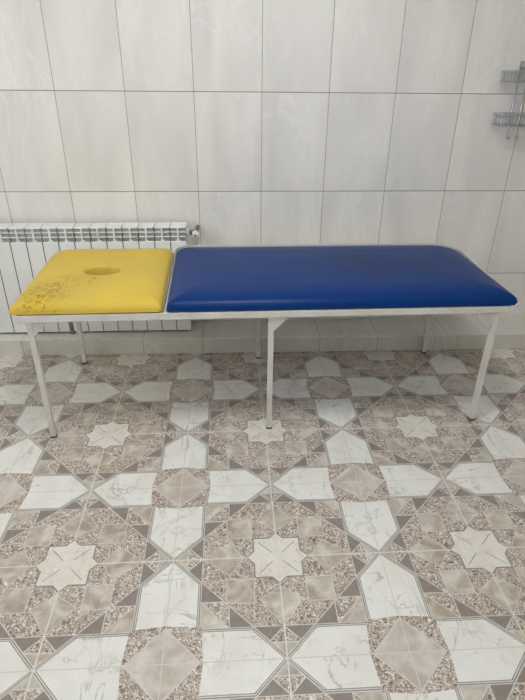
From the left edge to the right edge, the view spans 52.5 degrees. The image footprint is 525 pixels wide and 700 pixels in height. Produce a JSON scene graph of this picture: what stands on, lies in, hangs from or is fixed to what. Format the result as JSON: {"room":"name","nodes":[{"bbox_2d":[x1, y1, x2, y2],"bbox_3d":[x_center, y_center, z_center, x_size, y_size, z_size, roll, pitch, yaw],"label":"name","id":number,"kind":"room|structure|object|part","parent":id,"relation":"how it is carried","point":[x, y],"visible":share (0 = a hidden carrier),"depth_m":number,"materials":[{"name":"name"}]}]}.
{"room":"massage room","nodes":[
{"label":"massage room","id":0,"kind":"room"},
{"bbox_2d":[0,349,524,699],"bbox_3d":[0.224,0.764,1.592,4.333,0.050,3.667,-1,29,-3],"label":"floor","id":1,"kind":"structure","parent":0,"point":[168,543],"depth_m":1.82,"materials":[{"name":"beige tile"}]},
{"bbox_2d":[9,243,519,437],"bbox_3d":[0.013,-0.096,2.459,1.965,0.631,0.705,-2,29,-4],"label":"massage table","id":2,"kind":"object","parent":1,"relation":"on","point":[276,283],"visible":1,"depth_m":2.13,"materials":[{"name":"blue leather"}]},
{"bbox_3d":[-0.878,0.126,2.121,0.022,0.533,0.022,-2,29,-4],"label":"leg","id":3,"kind":"part","parent":2,"relation":"part of","materials":[{"name":"white paint"}]},
{"bbox_3d":[-0.929,-0.171,2.667,0.022,0.533,0.022,-2,29,-4],"label":"leg","id":4,"kind":"part","parent":2,"relation":"part of","materials":[{"name":"white paint"}]},
{"bbox_3d":[-0.396,-0.284,2.300,0.027,0.024,0.603,-2,29,-4],"label":"cross rail","id":5,"kind":"part","parent":2,"relation":"part of","materials":[{"name":"white metal"}]},
{"bbox_3d":[-0.020,-0.197,2.739,0.022,0.528,0.022,-2,29,-4],"label":"leg","id":6,"kind":"part","parent":2,"relation":"part of","materials":[{"name":"white paint"}]},
{"bbox_3d":[0.039,-0.143,2.057,1.907,0.040,0.028,-2,29,-4],"label":"rail","id":7,"kind":"part","parent":2,"relation":"part of","materials":[{"name":"white metal"}]},
{"bbox_3d":[0.031,0.100,2.193,0.022,0.528,0.022,-2,29,-4],"label":"leg","id":8,"kind":"part","parent":2,"relation":"part of","materials":[{"name":"white paint"}]},
{"bbox_3d":[0.888,-0.222,2.810,0.022,0.523,0.022,-2,29,-4],"label":"leg","id":9,"kind":"part","parent":2,"relation":"part of","materials":[{"name":"white paint"}]},
{"bbox_3d":[0.939,0.074,2.264,0.022,0.523,0.022,-2,29,-4],"label":"leg","id":10,"kind":"part","parent":2,"relation":"part of","materials":[{"name":"white paint"}]},
{"bbox_2d":[0,0,524,320],"bbox_3d":[0.134,-1.247,2.572,4.600,2.650,0.133,-1,29,-3],"label":"wall","id":11,"kind":"structure","parent":0,"point":[245,122],"depth_m":2.56,"materials":[{"name":"tile"}]},
{"bbox_2d":[0,222,199,332],"bbox_3d":[-0.951,-0.381,2.817,1.252,0.570,0.140,-1,29,-3],"label":"radiator","id":12,"kind":"object","parent":11,"relation":"attached to","point":[25,248],"visible":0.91,"depth_m":2.69,"materials":[{"name":"white metal"}]},
{"bbox_3d":[-0.338,-0.583,2.688,0.035,0.035,0.039,-1,29,-3],"label":"valve knob","id":13,"kind":"part","parent":12,"relation":"part of","materials":[{"name":"white plastic"}]},
{"bbox_2d":[0,316,524,355],"bbox_3d":[0.133,-0.078,2.993,4.333,0.094,0.242,-1,29,-3],"label":"trim","id":14,"kind":"structure","parent":11,"relation":"attached to","point":[445,333],"depth_m":2.92,"materials":[{"name":"tile"}]},
{"bbox_2d":[492,61,524,139],"bbox_3d":[1.239,-1.181,2.534,0.242,0.343,0.120,-1,29,-3],"label":"shower caddy","id":15,"kind":"object","parent":11,"relation":"attached to","point":[511,113],"visible":1,"depth_m":2.54,"materials":[{"name":"silver metal"}]},
{"bbox_2d":[492,112,524,126],"bbox_3d":[1.239,-1.109,2.566,0.242,0.057,0.106,-1,29,-3],"label":"basket","id":16,"kind":"object","parent":15,"relation":"on","point":[515,114],"depth_m":2.57,"materials":[{"name":"silver metal"}]},
{"bbox_2d":[500,70,524,82],"bbox_3d":[1.241,-1.271,2.478,0.242,0.051,0.106,-1,29,-3],"label":"basket","id":17,"kind":"object","parent":15,"relation":"on","point":[519,72],"depth_m":2.47,"materials":[{"name":"silver metal"}]},
{"bbox_3d":[1.216,-1.189,2.566,0.010,0.326,0.041,-1,29,-3],"label":"hook rod","id":18,"kind":"part","parent":15,"relation":"part of","materials":[{"name":"silver metal"}]},
{"bbox_3d":[1.260,-1.190,2.568,0.010,0.326,0.041,-1,29,-3],"label":"hook rod","id":19,"kind":"part","parent":15,"relation":"part of","materials":[{"name":"silver metal"}]}
]}

